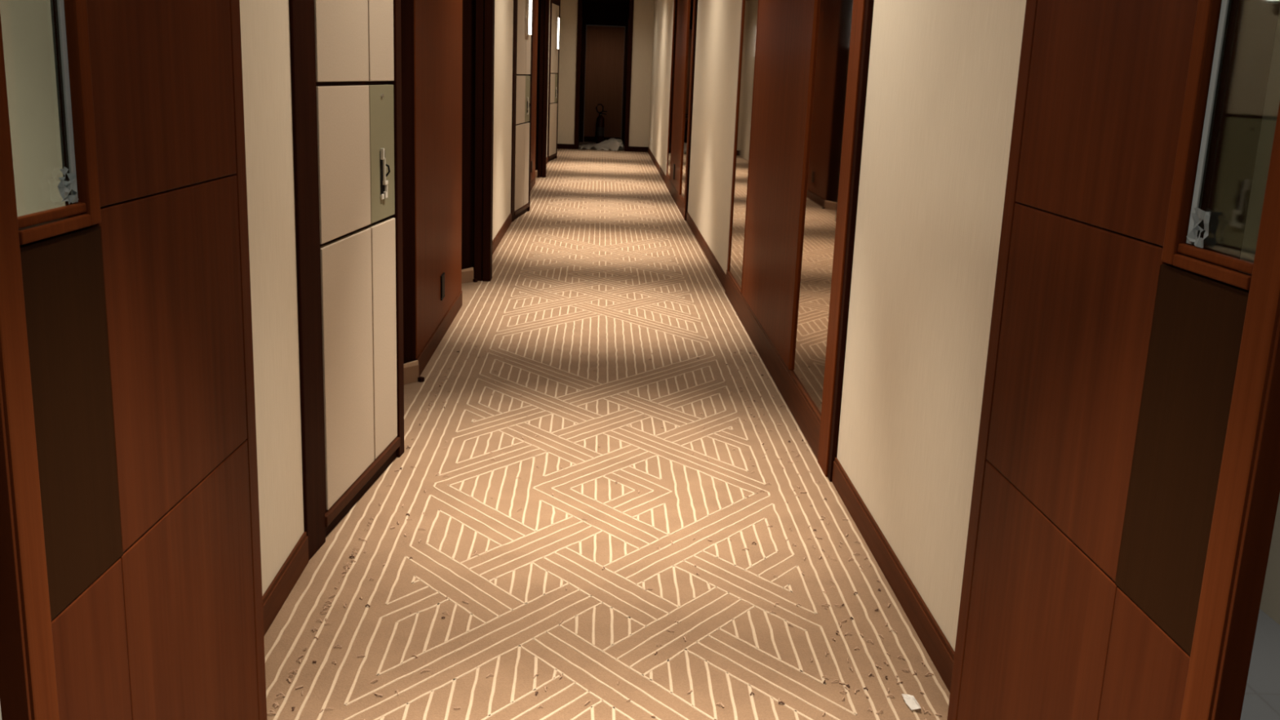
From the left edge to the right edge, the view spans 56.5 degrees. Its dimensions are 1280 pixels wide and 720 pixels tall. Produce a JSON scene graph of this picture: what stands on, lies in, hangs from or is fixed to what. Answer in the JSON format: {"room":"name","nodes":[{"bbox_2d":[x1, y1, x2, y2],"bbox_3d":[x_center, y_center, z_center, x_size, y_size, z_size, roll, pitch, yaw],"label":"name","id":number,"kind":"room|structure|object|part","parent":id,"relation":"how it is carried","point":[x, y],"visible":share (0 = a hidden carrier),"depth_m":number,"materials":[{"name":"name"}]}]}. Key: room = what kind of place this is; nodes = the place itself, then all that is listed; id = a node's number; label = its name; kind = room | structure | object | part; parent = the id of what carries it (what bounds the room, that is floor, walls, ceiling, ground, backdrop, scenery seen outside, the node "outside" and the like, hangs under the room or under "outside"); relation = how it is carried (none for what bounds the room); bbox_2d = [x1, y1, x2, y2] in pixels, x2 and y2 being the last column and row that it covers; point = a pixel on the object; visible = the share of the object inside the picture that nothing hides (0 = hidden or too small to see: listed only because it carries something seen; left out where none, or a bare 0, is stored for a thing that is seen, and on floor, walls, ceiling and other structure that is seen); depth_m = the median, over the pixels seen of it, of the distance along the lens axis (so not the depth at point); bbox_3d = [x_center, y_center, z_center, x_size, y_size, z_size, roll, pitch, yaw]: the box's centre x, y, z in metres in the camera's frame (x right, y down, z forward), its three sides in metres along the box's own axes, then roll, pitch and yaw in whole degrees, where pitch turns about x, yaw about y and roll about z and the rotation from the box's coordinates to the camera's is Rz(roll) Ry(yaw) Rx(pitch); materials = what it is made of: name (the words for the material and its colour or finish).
{"room":"hotel corridor","nodes":[
{"label":"hotel corridor","id":0,"kind":"room"},
{"bbox_2d":[239,0,304,595],"bbox_3d":[-1.034,-0.694,2.918,0.090,3.000,1.050,2,14,-2],"label":"wall","id":1,"kind":"structure","parent":0,"point":[264,24],"depth_m":3.31,"materials":[{"name":"beige paint"}]},
{"bbox_2d":[0,0,258,719],"bbox_3d":[-0.834,-0.161,1.962,0.053,2.412,0.951,2,14,0],"label":"door","id":2,"kind":"structure","parent":1,"relation":"in","point":[126,575],"depth_m":1.91,"materials":[{"name":"brown wood"}]},
{"bbox_3d":[-0.826,0.083,1.737,0.010,0.532,0.245,2,14,0],"label":"push plate","id":3,"kind":"part","parent":2,"relation":"part of","materials":[{"name":"metal"}]},
{"bbox_3d":[-0.851,0.711,1.883,0.010,0.754,0.236,2,14,0],"label":"veneer panel","id":4,"kind":"part","parent":2,"relation":"part of","materials":[{"name":"brown wood"}]},
{"bbox_3d":[-0.802,-0.596,2.013,0.010,0.608,0.625,2,14,0],"label":"veneer panel","id":5,"kind":"part","parent":2,"relation":"part of","materials":[{"name":"brown wood"}]},
{"bbox_3d":[-0.824,-0.029,2.150,0.010,0.552,0.625,2,14,0],"label":"veneer panel","id":6,"kind":"part","parent":2,"relation":"part of","materials":[{"name":"brown wood"}]},
{"bbox_3d":[-0.850,0.609,2.304,0.010,0.756,0.625,2,14,0],"label":"veneer panel","id":7,"kind":"part","parent":2,"relation":"part of","materials":[{"name":"brown wood"}]},
{"bbox_2d":[0,0,266,719],"bbox_3d":[-1.510,-0.730,2.989,1.373,3.000,1.357,2,14,-2],"label":"door frame","id":8,"kind":"structure","parent":1,"relation":"attached to","point":[26,24],"depth_m":2.40,"materials":[{"name":"brown wood"}]},
{"bbox_2d":[262,531,308,636],"bbox_3d":[-1.039,0.715,3.260,0.012,0.103,1.050,2,14,-2],"label":"baseboard","id":9,"kind":"structure","parent":1,"relation":"attached to","point":[277,592],"depth_m":3.49,"materials":[{"name":"brown wood"}]},
{"bbox_2d":[288,0,404,560],"bbox_3d":[-1.251,-0.959,4.003,0.652,2.990,1.140,3,14,4],"label":"door","id":10,"kind":"structure","parent":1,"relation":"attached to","point":[346,60],"depth_m":4.02,"materials":[{"name":"brown wood"}]},
{"bbox_3d":[-1.038,-0.789,3.527,0.096,2.900,0.170,3,14,4],"label":"frame post","id":11,"kind":"part","parent":10,"relation":"part of","materials":[{"name":"brown wood"}]},
{"bbox_3d":[-1.029,-0.839,3.627,0.076,2.850,0.041,3,14,4],"label":"frame","id":12,"kind":"part","parent":10,"relation":"part of","materials":[{"name":"brown wood"}]},
{"bbox_3d":[-0.954,-1.464,3.769,0.022,1.136,0.530,3,14,4],"label":"cream panel","id":13,"kind":"part","parent":10,"relation":"part of","materials":[{"name":"wood"}]},
{"bbox_3d":[-0.986,-0.663,3.962,0.022,0.486,0.530,3,14,4],"label":"cream panel","id":14,"kind":"part","parent":10,"relation":"part of","materials":[{"name":"fabric"}]},
{"bbox_3d":[-1.013,0.013,4.125,0.022,0.878,0.530,3,14,4],"label":"cream panel","id":15,"kind":"part","parent":10,"relation":"part of","materials":[{"name":"fabric"}]},
{"bbox_3d":[-1.019,0.430,4.366,0.042,0.036,0.897,3,14,4],"label":"rail","id":16,"kind":"part","parent":10,"relation":"part of","materials":[{"name":"brown wood"}]},
{"bbox_3d":[-0.922,-1.564,4.187,0.022,1.136,0.306,3,14,4],"label":"cream panel","id":17,"kind":"part","parent":10,"relation":"part of","materials":[{"name":"wood"}]},
{"bbox_3d":[-0.955,-0.762,4.380,0.020,0.486,0.306,3,14,4],"label":"sign plate","id":18,"kind":"part","parent":10,"relation":"part of","materials":[{"name":"grey"}]},
{"bbox_3d":[-0.981,-0.086,4.543,0.022,0.878,0.306,3,14,4],"label":"cream panel","id":19,"kind":"part","parent":10,"relation":"part of","materials":[{"name":"wood"}]},
{"bbox_3d":[-0.961,-1.025,4.515,0.098,2.900,0.073,3,14,4],"label":"frame post","id":20,"kind":"part","parent":10,"relation":"part of","materials":[{"name":"brown wood"}]},
{"bbox_2d":[492,0,513,240],"bbox_3d":[-1.265,-2.472,10.252,0.090,3.000,3.360,2,14,-2],"label":"wall","id":21,"kind":"structure","parent":0,"point":[504,9],"depth_m":10.84,"materials":[{"name":"beige paint"}]},
{"bbox_2d":[492,213,511,254],"bbox_3d":[-1.271,-1.064,10.594,0.012,0.103,3.360,2,14,-2],"label":"baseboard","id":22,"kind":"structure","parent":21,"relation":"attached to","point":[504,228],"depth_m":11.00,"materials":[{"name":"brown wood"}]},
{"bbox_2d":[546,0,550,157],"bbox_3d":[-1.531,-4.510,18.655,0.090,3.000,2.600,2,14,-2],"label":"wall","id":23,"kind":"structure","parent":0,"point":[549,0],"depth_m":19.83,"materials":[{"name":"beige paint"}]},
{"bbox_2d":[557,0,653,146],"bbox_3d":[-0.890,-5.692,23.659,2.407,3.000,0.100,2,14,-2],"label":"wall","id":24,"kind":"structure","parent":0,"point":[643,10],"depth_m":23.61,"materials":[{"name":"beige paint"}]},
{"bbox_2d":[557,143,573,149],"bbox_3d":[-1.508,-4.287,23.921,0.380,0.100,0.015,2,14,-2],"label":"baseboard","id":25,"kind":"structure","parent":24,"relation":"attached to","point":[566,146],"depth_m":23.91,"materials":[{"name":"brown wood"}]},
{"bbox_2d":[573,0,634,151],"bbox_3d":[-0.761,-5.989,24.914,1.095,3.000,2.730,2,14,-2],"label":"door frame","id":26,"kind":"structure","parent":24,"relation":"attached to","point":[630,2],"depth_m":23.71,"materials":[{"name":"brown wood"}]},
{"bbox_3d":[-1.227,-5.676,23.647,0.085,2.950,0.150,2,14,-2],"label":"casing","id":27,"kind":"part","parent":26,"relation":"part of","materials":[{"name":"brown wood"}]},
{"bbox_2d":[579,3,628,143],"bbox_3d":[-0.796,-6.279,26.109,0.980,3.000,0.070,2,14,-2],"label":"door","id":28,"kind":"structure","parent":26,"relation":"attached to","point":[604,67],"depth_m":26.07,"materials":[{"name":"brown wood"}]},
{"bbox_3d":[-0.836,-4.885,26.425,0.810,0.118,0.010,2,14,-2],"label":"kick rail","id":29,"kind":"part","parent":28,"relation":"part of","materials":[{"name":"brown wood"}]},
{"bbox_3d":[-0.218,-5.646,23.686,0.085,2.950,0.150,2,14,-2],"label":"casing","id":30,"kind":"part","parent":26,"relation":"part of","materials":[{"name":"brown wood"}]},
{"bbox_2d":[628,146,648,151],"bbox_3d":[-0.034,-4.242,23.979,0.402,0.100,0.015,2,14,-2],"label":"baseboard","id":31,"kind":"structure","parent":24,"relation":"attached to","point":[631,148],"depth_m":23.97,"materials":[{"name":"brown wood"}]},
{"bbox_2d":[648,0,674,175],"bbox_3d":[0.378,-4.802,20.183,0.090,3.000,7.150,2,14,-2],"label":"wall","id":32,"kind":"structure","parent":0,"point":[663,20],"depth_m":19.61,"materials":[{"name":"beige paint"}]},
{"bbox_2d":[647,146,666,182],"bbox_3d":[0.271,-3.397,20.521,0.012,0.103,7.150,2,14,-2],"label":"baseboard","id":33,"kind":"structure","parent":32,"relation":"attached to","point":[655,162],"depth_m":19.72,"materials":[{"name":"brown wood"}]},
{"bbox_2d":[687,0,742,273],"bbox_3d":[0.683,-2.458,10.518,0.090,3.000,4.310,2,14,-2],"label":"wall","id":34,"kind":"structure","parent":0,"point":[718,21],"depth_m":10.15,"materials":[{"name":"beige paint"}]},
{"bbox_2d":[686,211,725,289],"bbox_3d":[0.576,-1.053,10.855,0.012,0.103,4.310,2,14,-2],"label":"baseboard","id":35,"kind":"structure","parent":34,"relation":"attached to","point":[717,268],"depth_m":10.34,"materials":[{"name":"brown wood"}]},
{"bbox_2d":[263,142,1279,719],"bbox_3d":[-0.451,-1.458,12.707,4.300,0.062,28.600,2,14,-2],"label":"floor","id":36,"kind":"structure","parent":0,"point":[603,264],"depth_m":4.09,"materials":[{"name":"beige carpet"}]},
{"bbox_2d":[403,360,424,384],"bbox_3d":[-1.197,0.078,5.869,0.044,0.105,0.314,13,17,38],"label":"door stop","id":37,"kind":"object","parent":36,"relation":"on","point":[411,368],"depth_m":5.94,"materials":[{"name":"beige"}]},
{"bbox_2d":[461,267,477,283],"bbox_3d":[-1.321,-0.605,8.680,0.044,0.105,0.334,13,17,38],"label":"door stop","id":38,"kind":"object","parent":36,"relation":"on","point":[467,274],"depth_m":8.75,"materials":[{"name":"beige"}]},
{"bbox_2d":[594,103,606,143],"bbox_3d":[-0.852,-5.118,25.852,0.253,0.862,0.191,2,14,-2],"label":"fire extinguisher","id":39,"kind":"object","parent":36,"relation":"on","point":[599,133],"visible":0.88,"depth_m":25.81,"materials":[{"name":"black metal"}]},
{"bbox_2d":[579,137,623,151],"bbox_3d":[-0.803,-4.482,24.599,0.904,0.210,1.451,2,14,-2],"label":"plastic sheet","id":40,"kind":"object","parent":36,"relation":"on","point":[612,144],"visible":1,"depth_m":24.18,"materials":[{"name":"beige plastic"}]},
{"bbox_2d":[266,342,942,719],"bbox_3d":[-0.116,0.408,4.879,1.711,0.011,4.215,2,14,-2],"label":"debris","id":41,"kind":"object","parent":36,"relation":"on","point":[439,385],"visible":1,"depth_m":3.49,"materials":[{"name":"beige carpet"}]},
{"bbox_2d":[902,693,920,710],"bbox_3d":[0.697,0.876,3.058,0.030,0.010,0.085,0,14,-9],"label":"paper scrap","id":42,"kind":"object","parent":36,"relation":"on","point":[910,700],"visible":1,"depth_m":3.05,"materials":[{"name":"white paper"}]},
{"bbox_2d":[836,0,1026,651],"bbox_3d":[0.907,-0.742,3.439,0.090,3.000,1.965,2,14,-2],"label":"wall","id":43,"kind":"structure","parent":0,"point":[943,74],"depth_m":3.48,"materials":[{"name":"beige paint"}]},
{"bbox_2d":[831,457,954,693],"bbox_3d":[0.800,0.664,3.776,0.012,0.103,1.965,2,14,-2],"label":"baseboard","id":44,"kind":"structure","parent":43,"relation":"attached to","point":[939,649],"depth_m":3.68,"materials":[{"name":"brown wood"}]},
{"bbox_2d":[946,0,1037,719],"bbox_3d":[0.870,-0.728,3.373,0.243,3.000,1.957,2,14,-2],"label":"door frame","id":45,"kind":"structure","parent":43,"relation":"attached to","point":[1010,202],"depth_m":2.56,"materials":[{"name":"brown wood"}]},
{"bbox_2d":[956,0,1279,719],"bbox_3d":[0.810,-0.106,2.009,0.053,2.412,0.985,2,14,-3],"label":"door","id":46,"kind":"structure","parent":43,"relation":"in","point":[1131,486],"depth_m":1.94,"materials":[{"name":"brown wood"}]},
{"bbox_3d":[0.755,0.661,2.355,0.010,0.756,0.648,2,14,-3],"label":"veneer panel","id":47,"kind":"part","parent":46,"relation":"part of","materials":[{"name":"brown wood"}]},
{"bbox_3d":[0.780,0.022,2.201,0.010,0.552,0.648,2,14,-3],"label":"veneer panel","id":48,"kind":"part","parent":46,"relation":"part of","materials":[{"name":"brown wood"}]},
{"bbox_3d":[0.803,-0.544,2.064,0.010,0.608,0.648,2,14,-3],"label":"veneer panel","id":49,"kind":"part","parent":46,"relation":"part of","materials":[{"name":"brown wood"}]},
{"bbox_3d":[0.776,0.767,1.920,0.010,0.754,0.244,2,14,-3],"label":"veneer panel","id":50,"kind":"part","parent":46,"relation":"part of","materials":[{"name":"brown wood"}]},
{"bbox_3d":[0.801,0.140,1.773,0.010,0.532,0.254,2,14,-3],"label":"push plate","id":51,"kind":"part","parent":46,"relation":"part of","materials":[{"name":"metal"}]},
{"bbox_2d":[1197,0,1279,271],"bbox_3d":[1.463,-0.810,3.813,1.030,3.000,0.100,2,14,-2],"label":"wall","id":52,"kind":"structure","parent":0,"point":[1253,26],"depth_m":3.79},
{"bbox_2d":[1240,8,1279,624],"bbox_3d":[2.110,-0.157,1.212,0.100,3.000,5.500,2,14,-2],"label":"wall","id":53,"kind":"structure","parent":0,"point":[1270,598],"depth_m":3.74,"materials":[{"name":"beige paint"}]},
{"bbox_3d":[-1.802,-3.157,13.001,0.080,3.000,21.845,2,14,-2],"label":"wall","id":54,"kind":"structure","parent":0,"visible":0},
{"bbox_2d":[400,0,462,376],"bbox_3d":[-1.326,-1.572,6.616,0.472,2.950,1.979,2,14,-2],"label":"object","id":55,"kind":"object","parent":54,"relation":"attached to","point":[431,30],"visible":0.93,"depth_m":6.28,"materials":[{"name":"brown wood"}]},
{"bbox_2d":[440,272,444,300],"bbox_3d":[-1.140,-0.425,6.887,0.009,0.140,0.130,2,14,-2],"label":"socket","id":56,"kind":"object","parent":55,"relation":"attached to","point":[442,277],"depth_m":6.86,"materials":[{"name":"black plastic"}]},
{"bbox_2d":[461,0,494,281],"bbox_3d":[-1.339,-2.041,8.558,0.567,2.950,0.150,2,14,-2],"label":"door frame","id":57,"kind":"structure","parent":54,"relation":"attached to","point":[478,15],"depth_m":8.62,"materials":[{"name":"brown wood"}]},
{"bbox_2d":[510,0,533,222],"bbox_3d":[-1.518,-3.013,12.473,0.652,2.990,1.140,3,14,4],"label":"door","id":58,"kind":"structure","parent":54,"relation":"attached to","point":[522,31],"depth_m":12.49,"materials":[{"name":"brown wood"}]},
{"bbox_3d":[-1.305,-2.843,11.998,0.096,2.900,0.170,3,14,4],"label":"frame post","id":59,"kind":"part","parent":58,"relation":"part of","materials":[{"name":"brown wood"}]},
{"bbox_3d":[-1.280,-2.041,12.596,0.022,0.878,0.530,3,14,4],"label":"cream panel","id":60,"kind":"part","parent":58,"relation":"part of","materials":[{"name":"fabric"}]},
{"bbox_3d":[-1.254,-2.717,12.433,0.022,0.486,0.530,3,14,4],"label":"cream panel","id":61,"kind":"part","parent":58,"relation":"part of","materials":[{"name":"fabric"}]},
{"bbox_3d":[-1.222,-3.518,12.239,0.022,1.136,0.530,3,14,4],"label":"cream panel","id":62,"kind":"part","parent":58,"relation":"part of","materials":[{"name":"wood"}]},
{"bbox_3d":[-1.286,-1.624,12.836,0.042,0.036,0.897,3,14,4],"label":"rail","id":63,"kind":"part","parent":58,"relation":"part of","materials":[{"name":"brown wood"}]},
{"bbox_3d":[-1.248,-2.140,13.013,0.022,0.878,0.306,3,14,4],"label":"cream panel","id":64,"kind":"part","parent":58,"relation":"part of","materials":[{"name":"fabric"}]},
{"bbox_3d":[-1.222,-2.816,12.850,0.020,0.486,0.306,3,14,4],"label":"sign plate","id":65,"kind":"part","parent":58,"relation":"part of","materials":[{"name":"grey"}]},
{"bbox_3d":[-1.189,-3.618,12.657,0.022,1.136,0.306,3,14,4],"label":"cream panel","id":66,"kind":"part","parent":58,"relation":"part of","materials":[{"name":"wood"}]},
{"bbox_3d":[-1.168,-3.687,12.521,0.029,0.515,0.185,3,14,4],"label":"lit panel","id":67,"kind":"part","parent":58,"relation":"part of","materials":[{"name":"white"}]},
{"bbox_3d":[-1.228,-3.079,12.986,0.098,2.900,0.073,3,14,4],"label":"frame post","id":68,"kind":"part","parent":58,"relation":"part of","materials":[{"name":"brown wood"}]},
{"bbox_2d":[530,0,537,190],"bbox_3d":[-1.598,-3.666,15.252,0.472,2.950,1.979,2,14,-2],"label":"wood wall panel","id":69,"kind":"object","parent":54,"relation":"attached to","point":[535,2],"visible":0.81,"depth_m":15.71,"materials":[{"name":"brown wood"}]},
{"bbox_2d":[535,0,549,177],"bbox_3d":[-1.612,-4.135,17.194,0.567,2.950,0.150,2,14,-2],"label":"door frame","id":70,"kind":"structure","parent":54,"relation":"attached to","point":[543,5],"depth_m":17.19,"materials":[{"name":"brown wood"}]},
{"bbox_2d":[546,0,560,162],"bbox_3d":[-1.775,-4.961,20.507,0.652,2.990,1.140,3,14,4],"label":"panel","id":71,"kind":"object","parent":54,"relation":"attached to","point":[554,21],"visible":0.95,"depth_m":20.49,"materials":[{"name":"brown wood"}]},
{"bbox_3d":[-1.562,-4.792,20.031,0.096,2.900,0.170,3,14,4],"label":"frame post","id":72,"kind":"part","parent":71,"relation":"part of","materials":[{"name":"brown wood"}]},
{"bbox_3d":[-1.537,-3.989,20.629,0.022,0.878,0.530,3,14,4],"label":"cream panel","id":73,"kind":"part","parent":71,"relation":"part of","materials":[{"name":"fabric"}]},
{"bbox_3d":[-1.510,-4.665,20.466,0.022,0.486,0.530,3,14,4],"label":"cream panel","id":74,"kind":"part","parent":71,"relation":"part of","materials":[{"name":"fabric"}]},
{"bbox_3d":[-1.543,-3.572,20.869,0.042,0.036,0.897,3,14,4],"label":"rail","id":75,"kind":"part","parent":71,"relation":"part of","materials":[{"name":"brown wood"}]},
{"bbox_3d":[-1.478,-5.466,20.273,0.022,1.136,0.530,3,14,4],"label":"cream panel","id":76,"kind":"part","parent":71,"relation":"part of","materials":[{"name":"wood"}]},
{"bbox_3d":[-1.505,-4.088,21.047,0.022,0.878,0.306,3,14,4],"label":"cream panel","id":77,"kind":"part","parent":71,"relation":"part of","materials":[{"name":"fabric"}]},
{"bbox_3d":[-1.442,-6.186,20.239,0.036,0.280,0.897,3,14,4],"label":"rail","id":78,"kind":"part","parent":71,"relation":"part of","materials":[{"name":"brown wood"}]},
{"bbox_3d":[-1.479,-4.764,20.884,0.020,0.486,0.306,3,14,4],"label":"sign plate","id":79,"kind":"part","parent":71,"relation":"part of","materials":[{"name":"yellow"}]},
{"bbox_3d":[-1.446,-5.566,20.690,0.022,1.136,0.306,3,14,4],"label":"cream panel","id":80,"kind":"part","parent":71,"relation":"part of","materials":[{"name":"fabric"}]},
{"bbox_3d":[-1.424,-5.635,20.554,0.029,0.515,0.185,3,14,4],"label":"lit panel","id":81,"kind":"part","parent":71,"relation":"part of","materials":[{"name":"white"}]},
{"bbox_3d":[-1.485,-5.027,21.019,0.098,2.900,0.073,3,14,4],"label":"frame post","id":82,"kind":"part","parent":71,"relation":"part of","materials":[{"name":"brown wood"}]},
{"bbox_3d":[0.711,-2.475,10.592,0.050,3.000,12.900,2,14,-2],"label":"wall","id":83,"kind":"structure","parent":0,"visible":0},
{"bbox_2d":[665,0,697,221],"bbox_3d":[0.517,-3.434,14.640,0.077,2.950,4.152,2,14,-2],"label":"wood wall panel","id":84,"kind":"object","parent":83,"relation":"attached to","point":[685,11],"visible":0.77,"depth_m":14.14,"materials":[{"name":"brown wood"}]},
{"bbox_2d":[666,0,677,177],"bbox_3d":[0.460,-3.886,16.138,0.012,2.777,0.885,2,14,-2],"label":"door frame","id":85,"kind":"structure","parent":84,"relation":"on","point":[675,6],"depth_m":16.33,"materials":[{"name":"brown wood"}]},
{"bbox_2d":[673,164,675,179],"bbox_3d":[0.433,-2.386,15.104,0.010,0.190,0.140,2,14,-2],"label":"socket","id":86,"kind":"object","parent":84,"relation":"attached to","point":[673,164],"depth_m":15.05,"materials":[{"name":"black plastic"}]},
{"bbox_3d":[0.499,-3.540,14.707,0.023,2.777,2.020,2,14,-2],"label":"wood panel","id":87,"kind":"part","parent":84,"relation":"part of","materials":[{"name":"brown wood"}]},
{"bbox_2d":[680,0,693,199],"bbox_3d":[0.550,-3.192,13.276,0.012,2.777,0.888,2,14,-2],"label":"mirror","id":88,"kind":"object","parent":84,"relation":"on","point":[691,2],"depth_m":13.52,"materials":[{"name":"silver metal"}]},
{"bbox_3d":[0.577,-2.981,12.771,0.075,2.950,0.190,2,14,-2],"label":"frame post","id":89,"kind":"part","parent":84,"relation":"part of","materials":[{"name":"brown wood"}]},
{"bbox_3d":[0.584,-2.951,12.650,0.068,2.950,0.055,2,14,-2],"label":"shadow post","id":90,"kind":"part","parent":84,"relation":"part of","materials":[{"name":"brown wood"}]},
{"bbox_2d":[724,0,874,481],"bbox_3d":[0.778,-1.436,6.403,0.075,2.950,4.152,2,14,-2],"label":"wood wall panel","id":91,"kind":"object","parent":83,"relation":"attached to","point":[803,68],"visible":0.89,"depth_m":5.61,"materials":[{"name":"brown wood"}]},
{"bbox_2d":[728,0,758,289],"bbox_3d":[0.720,-1.889,7.901,0.012,2.777,0.885,2,14,-2],"label":"mirror","id":92,"kind":"object","parent":91,"relation":"on","point":[749,21],"depth_m":8.05,"materials":[{"name":"silver metal"}]},
{"bbox_3d":[0.759,-1.542,6.470,0.023,2.777,2.020,2,14,-2],"label":"wood panel","id":93,"kind":"part","parent":91,"relation":"part of","materials":[{"name":"brown wood"}]},
{"bbox_2d":[791,0,853,416],"bbox_3d":[0.810,-1.195,5.039,0.012,2.777,0.888,2,14,-2],"label":"mirror","id":94,"kind":"object","parent":91,"relation":"on","point":[832,20],"depth_m":5.19,"materials":[{"name":"silver metal"}]},
{"bbox_3d":[0.837,-0.983,4.534,0.075,2.950,0.190,2,14,-2],"label":"frame post","id":95,"kind":"part","parent":91,"relation":"part of","materials":[{"name":"brown wood"}]},
{"bbox_3d":[0.844,-0.954,4.413,0.068,2.950,0.055,2,14,-2],"label":"shadow post","id":96,"kind":"part","parent":91,"relation":"part of","materials":[{"name":"brown wood"}]}
]}

